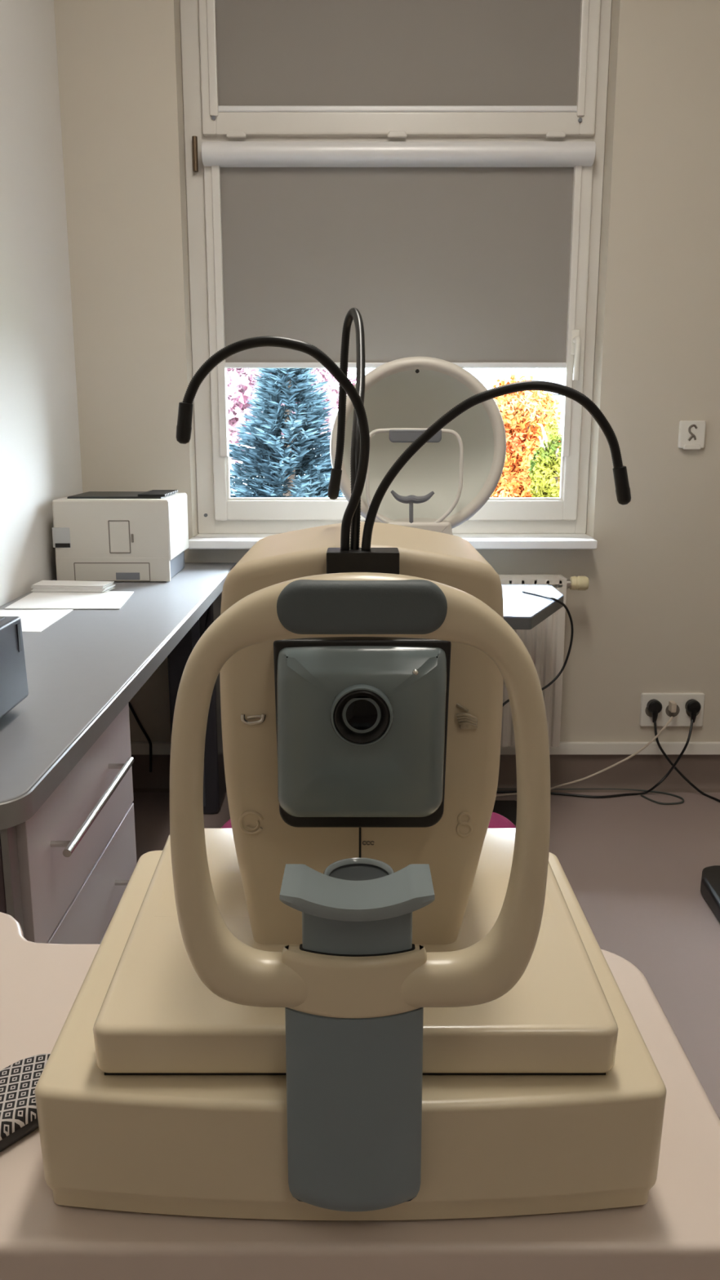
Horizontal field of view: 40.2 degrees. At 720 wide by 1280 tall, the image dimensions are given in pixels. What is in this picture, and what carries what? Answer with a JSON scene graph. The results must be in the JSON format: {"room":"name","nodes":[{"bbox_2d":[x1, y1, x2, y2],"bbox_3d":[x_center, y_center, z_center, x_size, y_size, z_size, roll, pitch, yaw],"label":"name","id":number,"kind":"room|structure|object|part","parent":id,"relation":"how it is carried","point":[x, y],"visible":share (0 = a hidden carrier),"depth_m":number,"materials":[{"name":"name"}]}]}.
{"room":"examination room","nodes":[
{"label":"examination room","id":0,"kind":"room"},
{"bbox_2d":[0,0,82,606],"bbox_3d":[-1.000,-0.476,0.524,0.200,3.150,6.025,0,12,0],"label":"wall","id":1,"kind":"structure","parent":0,"point":[40,453],"depth_m":2.71,"materials":[{"name":"white paint"}]},
{"bbox_2d":[53,0,719,742],"bbox_3d":[0.850,-1.070,3.273,3.500,3.150,0.400,0,12,0],"label":"wall","id":2,"kind":"structure","parent":0,"point":[646,620],"depth_m":3.09,"materials":[{"name":"beige paint"}]},
{"bbox_2d":[128,701,152,772],"bbox_3d":[-0.757,0.305,3.350,0.108,0.299,0.023,3,12,13],"label":"hanging cable","id":3,"kind":"object","parent":2,"relation":"hanging from","point":[144,732],"visible":0.77,"depth_m":3.35,"materials":[{"name":"black plastic"}]},
{"bbox_2d":[188,533,597,549],"bbox_3d":[0.105,-0.326,3.240,1.315,0.029,0.218,0,12,0],"label":"window sill","id":4,"kind":"structure","parent":2,"relation":"attached to","point":[201,541],"depth_m":3.14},
{"bbox_2d":[179,0,612,533],"bbox_3d":[0.108,-1.330,3.107,1.313,1.992,0.154,0,12,0],"label":"window","id":5,"kind":"structure","parent":2,"relation":"in","point":[218,513],"depth_m":3.12,"materials":[{"name":"white plastic"}]},
{"bbox_2d":[206,0,589,116],"bbox_3d":[0.114,-1.918,2.969,1.152,0.624,0.024,0,12,0],"label":"roller blind","id":6,"kind":"object","parent":5,"relation":"attached to","point":[264,55],"visible":1,"depth_m":3.00,"materials":[{"name":"grey fabric"}]},
{"bbox_2d":[200,141,595,457],"bbox_3d":[0.118,-1.070,3.133,1.208,0.958,0.062,0,12,0],"label":"roller blind","id":7,"kind":"object","parent":5,"relation":"attached to","point":[463,254],"visible":0.96,"depth_m":3.12,"materials":[{"name":"grey fabric"}]},
{"bbox_3d":[0.119,-0.976,3.198,1.215,1.167,0.057,0,12,0],"label":"sash","id":8,"kind":"part","parent":5,"relation":"part of","materials":[{"name":"white plastic"}]},
{"bbox_3d":[0.119,-1.917,2.994,1.215,0.716,0.057,0,12,0],"label":"sash","id":9,"kind":"part","parent":5,"relation":"part of","materials":[{"name":"white plastic"}]},
{"bbox_3d":[0.692,-0.958,3.168,0.028,0.080,0.011,0,12,0],"label":"handle","id":10,"kind":"part","parent":5,"relation":"part of","materials":[{"name":"white plastic"}]},
{"bbox_3d":[0.691,-0.901,3.149,0.022,0.137,0.055,0,12,0],"label":"handle lever","id":11,"kind":"part","parent":5,"relation":"part of","materials":[{"name":"white plastic"}]},
{"bbox_2d":[130,742,719,755],"bbox_3d":[0.860,0.370,3.368,3.480,0.042,0.022,0,12,0],"label":"trim","id":12,"kind":"structure","parent":2,"relation":"attached to","point":[136,748],"depth_m":3.36,"materials":[{"name":"white plastic"}]},
{"bbox_2d":[131,755,719,792],"bbox_3d":[0.850,0.456,3.375,3.500,0.123,0.045,0,12,0],"label":"baseboard","id":13,"kind":"structure","parent":2,"relation":"attached to","point":[644,772],"depth_m":3.39,"materials":[{"name":"plastic"}]},
{"bbox_2d":[498,574,588,746],"bbox_3d":[0.215,0.062,3.239,1.030,0.560,0.142,0,12,0],"label":"radiator","id":14,"kind":"object","parent":2,"relation":"attached to","point":[544,642],"visible":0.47,"depth_m":3.17,"materials":[{"name":"white metal"}]},
{"bbox_3d":[0.177,0.091,3.184,0.955,0.527,0.023,0,12,0],"label":"panel","id":15,"kind":"part","parent":14,"relation":"part of","materials":[{"name":"white metal"}]},
{"bbox_2d":[498,574,567,584],"bbox_3d":[0.177,-0.194,3.159,0.955,0.018,0.090,0,12,0],"label":"grille","id":16,"kind":"object","parent":14,"relation":"attached to","point":[504,579],"depth_m":3.12,"materials":[{"name":"white metal"}]},
{"bbox_2d":[639,693,704,726],"bbox_3d":[1.057,0.235,3.343,0.215,0.115,0.013,0,12,0],"label":"wall socket","id":17,"kind":"object","parent":2,"relation":"attached to","point":[682,717],"visible":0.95,"depth_m":3.34,"materials":[{"name":"white plastic"}]},
{"bbox_2d":[496,700,676,796],"bbox_3d":[0.730,0.371,3.316,0.672,0.318,0.056,-1,12,-4],"label":"power cable","id":18,"kind":"object","parent":17,"relation":"attached to","point":[672,704],"visible":0.84,"depth_m":3.32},
{"bbox_2d":[496,698,701,798],"bbox_3d":[0.787,0.369,3.312,0.727,0.324,0.077,-1,12,-3],"label":"power cable","id":19,"kind":"object","parent":17,"relation":"attached to","point":[692,706],"visible":0.89,"depth_m":3.31,"materials":[{"name":"black rubber"}]},
{"bbox_3d":[0.991,0.237,3.344,0.074,0.115,0.013,0,12,0],"label":"socket plate","id":20,"kind":"part","parent":17,"relation":"part of","materials":[{"name":"white plastic"}]},
{"bbox_3d":[1.060,0.237,3.344,0.075,0.115,0.013,0,12,0],"label":"socket plate","id":21,"kind":"part","parent":17,"relation":"part of","materials":[{"name":"white plastic"}]},
{"bbox_3d":[1.129,0.237,3.344,0.075,0.115,0.013,0,12,0],"label":"socket plate","id":22,"kind":"part","parent":17,"relation":"part of","materials":[{"name":"white plastic"}]},
{"bbox_2d":[677,420,706,449],"bbox_3d":[1.063,-0.655,3.148,0.082,0.090,0.020,0,12,0],"label":"wall socket","id":23,"kind":"object","parent":2,"relation":"attached to","point":[691,433],"visible":1,"depth_m":3.14,"materials":[{"name":"white plastic"}]},
{"bbox_3d":[1.063,-0.618,3.152,0.055,0.016,0.012,0,12,0],"label":"lid","id":24,"kind":"part","parent":23,"relation":"part of","materials":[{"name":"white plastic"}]},
{"bbox_2d":[132,792,719,1119],"bbox_3d":[0.850,1.224,0.584,3.900,0.200,5.825,0,12,0],"label":"floor","id":25,"kind":"structure","parent":0,"point":[633,865],"depth_m":2.73,"materials":[{"name":"plastic"}]},
{"bbox_2d":[0,825,24,937],"bbox_3d":[-0.657,0.589,1.280,0.465,0.749,0.030,0,12,0],"label":"end panel","id":26,"kind":"object","parent":25,"relation":"on","point":[11,900],"visible":0.26,"depth_m":1.21,"materials":[{"name":"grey laminate"}]},
{"bbox_2d":[16,702,137,944],"bbox_3d":[-0.635,0.526,1.571,0.511,0.749,0.556,0,12,0],"label":"base cabinet","id":27,"kind":"object","parent":25,"relation":"on","point":[77,854],"visible":0.29,"depth_m":1.47,"materials":[{"name":"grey laminate"}]},
{"bbox_3d":[-0.424,0.455,1.556,0.019,0.201,0.556,0,12,0],"label":"drawer","id":28,"kind":"part","parent":27,"relation":"part of","materials":[{"name":"grey laminate"}]},
{"bbox_3d":[-0.398,0.241,1.474,0.037,0.012,0.370,0,12,0],"label":"handle","id":29,"kind":"part","parent":27,"relation":"part of","materials":[{"name":"metal"}]},
{"bbox_3d":[-0.398,0.445,1.518,0.037,0.012,0.370,0,12,0],"label":"handle","id":30,"kind":"part","parent":27,"relation":"part of","materials":[{"name":"metal"}]},
{"bbox_2d":[0,562,236,830],"bbox_3d":[-0.651,-0.013,2.203,0.494,0.034,2.136,0,12,0],"label":"countertop","id":31,"kind":"structure","parent":27,"relation":"on","point":[83,668],"depth_m":1.80,"materials":[{"name":"grey laminate"}]},
{"bbox_2d":[0,616,28,718],"bbox_3d":[-0.669,0.072,1.352,0.302,0.158,0.372,0,12,0],"label":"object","id":32,"kind":"object","parent":31,"relation":"on","point":[14,689],"visible":1,"depth_m":1.47,"materials":[{"name":"grey plastic"}]},
{"bbox_2d":[0,608,73,631],"bbox_3d":[-0.786,-0.046,2.272,0.182,0.001,0.270,0,12,0],"label":"paper sheet","id":33,"kind":"object","parent":31,"relation":"on","point":[32,620],"visible":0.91,"depth_m":2.31,"materials":[{"name":"white paper"}]},
{"bbox_2d":[4,591,133,608],"bbox_3d":[-0.733,-0.106,2.543,0.292,0.002,0.280,0,12,0],"label":"paper sheet","id":34,"kind":"object","parent":31,"relation":"on","point":[108,599],"visible":0.79,"depth_m":2.52,"materials":[{"name":"white paper"}]},
{"bbox_2d":[31,580,115,592],"bbox_3d":[-0.780,-0.145,2.671,0.210,0.019,0.089,1,12,5],"label":"paper stack","id":35,"kind":"object","parent":31,"relation":"on","point":[58,586],"visible":1,"depth_m":2.64,"materials":[{"name":"white paper"}]},
{"bbox_2d":[52,489,188,581],"bbox_3d":[-0.708,-0.320,2.952,0.334,0.245,0.314,0,12,0],"label":"printer","id":36,"kind":"object","parent":31,"relation":"on","point":[97,535],"visible":0.99,"depth_m":2.81,"materials":[{"name":"white plastic"}]},
{"bbox_2d":[73,562,151,581],"bbox_3d":[-0.710,-0.195,2.823,0.218,0.055,0.004,0,12,0],"label":"tray","id":37,"kind":"object","parent":36,"relation":"on","point":[83,571],"depth_m":2.82,"materials":[{"name":"white plastic"}]},
{"bbox_3d":[-0.708,-0.203,2.826,0.326,0.070,0.013,0,12,0],"label":"panel","id":38,"kind":"part","parent":36,"relation":"part of","materials":[{"name":"white plastic"}]},
{"bbox_2d":[67,489,177,498],"bbox_3d":[-0.702,-0.434,2.939,0.281,0.016,0.230,0,12,0],"label":"tray","id":39,"kind":"object","parent":36,"relation":"on","point":[153,494],"depth_m":2.87,"materials":[{"name":"black plastic"}]},
{"bbox_2d":[169,551,184,578],"bbox_3d":[-0.712,-0.229,2.964,0.317,0.062,0.289,0,12,0],"label":"paper tray","id":40,"kind":"object","parent":36,"relation":"on","point":[177,557],"depth_m":2.96,"materials":[{"name":"grey plastic"}]},
{"bbox_2d":[167,592,226,813],"bbox_3d":[-0.526,0.193,3.190,0.148,0.715,0.206,0,12,0],"label":"panel","id":41,"kind":"object","parent":25,"relation":"on","point":[214,775],"visible":0.27,"depth_m":3.11,"materials":[{"name":"grey laminate"}]},
{"bbox_2d":[0,911,719,1279],"bbox_3d":[-0.184,0.674,0.881,0.872,0.750,0.462,0,12,0],"label":"examination table","id":42,"kind":"object","parent":25,"relation":"on","point":[675,1235],"visible":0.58,"depth_m":0.59,"materials":[{"name":"white plastic"}]},
{"bbox_2d":[0,1053,50,1151],"bbox_3d":[-0.250,0.325,0.677,0.060,0.019,0.128,9,15,35],"label":"tissue box","id":43,"kind":"object","parent":42,"relation":"on","point":[19,1081],"visible":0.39,"depth_m":0.68,"materials":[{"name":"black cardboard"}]},
{"bbox_2d":[35,307,666,1220],"bbox_3d":[-0.009,0.048,0.690,0.387,0.556,0.388,0,12,0],"label":"instrument","id":44,"kind":"object","parent":42,"relation":"on","point":[359,996],"visible":1,"depth_m":0.59,"materials":[{"name":"beige plastic"}]},
{"bbox_2d":[279,857,435,921],"bbox_3d":[-0.002,0.136,0.547,0.082,0.014,0.068,0,12,0],"label":"chin rest","id":45,"kind":"object","parent":44,"relation":"on","point":[350,889],"depth_m":0.53,"materials":[{"name":"grey plastic"}]},
{"bbox_3d":[0.000,0.084,0.524,0.203,0.242,0.025,0,12,0],"label":"headrest frame","id":46,"kind":"part","parent":44,"relation":"part of","materials":[{"name":"beige plastic"}]},
{"bbox_2d":[221,811,515,828],"bbox_3d":[0.017,0.619,1.735,0.572,0.498,0.530,0,12,0],"label":"stool","id":47,"kind":"object","parent":25,"relation":"on","point":[497,820],"visible":0.04,"depth_m":1.84,"materials":[{"name":"fabric"}]},
{"bbox_2d":[493,584,564,826],"bbox_3d":[0.143,0.252,2.834,0.886,0.750,0.526,0,12,0],"label":"table","id":48,"kind":"object","parent":25,"relation":"on","point":[522,611],"visible":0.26,"depth_m":2.73,"materials":[{"name":"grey laminate"}]},
{"bbox_2d":[329,356,506,535],"bbox_3d":[0.154,-0.447,2.755,0.469,0.651,0.386,0,12,0],"label":"perimeter","id":49,"kind":"object","parent":48,"relation":"on","point":[455,473],"visible":0.73,"depth_m":2.69,"materials":[{"name":"white plastic"}]},
{"bbox_3d":[0.135,-0.338,2.595,0.011,0.065,0.011,1,12,6],"label":"post","id":50,"kind":"part","parent":49,"relation":"part of","materials":[{"name":"grey plastic"}]},
{"bbox_3d":[0.142,-0.418,2.578,0.256,0.268,0.010,0,12,0],"label":"forehead frame","id":51,"kind":"part","parent":49,"relation":"part of","materials":[{"name":"white plastic"}]},
{"bbox_2d":[502,590,573,706],"bbox_3d":[0.474,0.051,2.726,0.162,0.328,0.317,6,14,26],"label":"cable","id":52,"kind":"object","parent":48,"relation":"hanging from","point":[553,680],"visible":0.66,"depth_m":2.79,"materials":[{"name":"black plastic"}]},
{"bbox_2d":[497,788,684,804],"bbox_3d":[0.751,0.517,3.366,0.683,0.006,0.114,3,12,12],"label":"cable","id":53,"kind":"object","parent":25,"relation":"on","point":[642,790],"visible":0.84,"depth_m":3.35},
{"bbox_2d":[646,698,719,802],"bbox_3d":[1.151,0.377,3.273,0.406,0.323,0.087,7,14,30],"label":"power cable","id":54,"kind":"object","parent":25,"relation":"on","point":[654,706],"visible":1,"depth_m":3.31,"materials":[{"name":"black rubber"}]},
{"bbox_2d":[700,865,719,922],"bbox_3d":[1.257,0.353,2.368,0.984,0.750,0.746,0,12,0],"label":"side table","id":55,"kind":"object","parent":25,"relation":"on","point":[710,877],"visible":1,"depth_m":2.58,"materials":[{"name":"black plastic"}]},
{"bbox_2d":[463,368,564,497],"bbox_3d":[3.700,-3.461,21.760,6.200,8.018,6.800,0,12,0],"label":"sky","id":56,"kind":"structure","parent":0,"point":[488,377],"depth_m":18.53,"materials":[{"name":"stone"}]},
{"label":"outside","id":57,"kind":"structure","parent":0,"visible":0},
{"bbox_3d":[0.000,-1.584,32.767,80.000,0.300,55.275,0,12,0],"label":"ground","id":58,"kind":"structure","parent":57,"visible":0},
{"bbox_2d":[228,368,345,497],"bbox_3d":[-0.560,0.403,8.910,2.877,5.890,2.868,0,12,0],"label":"spruce","id":59,"kind":"object","parent":58,"relation":"on","point":[289,466],"visible":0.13,"depth_m":8.20,"materials":[{"name":"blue plant"}]},
{"bbox_2d":[226,368,355,463],"bbox_3d":[-1.347,-1.184,13.971,2.915,6.865,2.962,0,12,0],"label":"flowering tree","id":60,"kind":"object","parent":58,"relation":"on","point":[239,380],"visible":0.19,"depth_m":12.78,"materials":[{"name":"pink plant"}]},
{"bbox_2d":[489,373,561,497],"bbox_3d":[1.568,0.275,9.905,1.092,5.731,1.216,0,12,0],"label":"autumn tree","id":61,"kind":"object","parent":58,"relation":"on","point":[522,432],"visible":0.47,"depth_m":9.15,"materials":[{"name":"orange plant"}]},
{"bbox_2d":[527,417,562,497],"bbox_3d":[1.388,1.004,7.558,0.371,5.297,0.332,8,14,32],"label":"shrub","id":62,"kind":"object","parent":58,"relation":"on","point":[544,472],"visible":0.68,"depth_m":7.01,"materials":[{"name":"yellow plant"}]}
]}

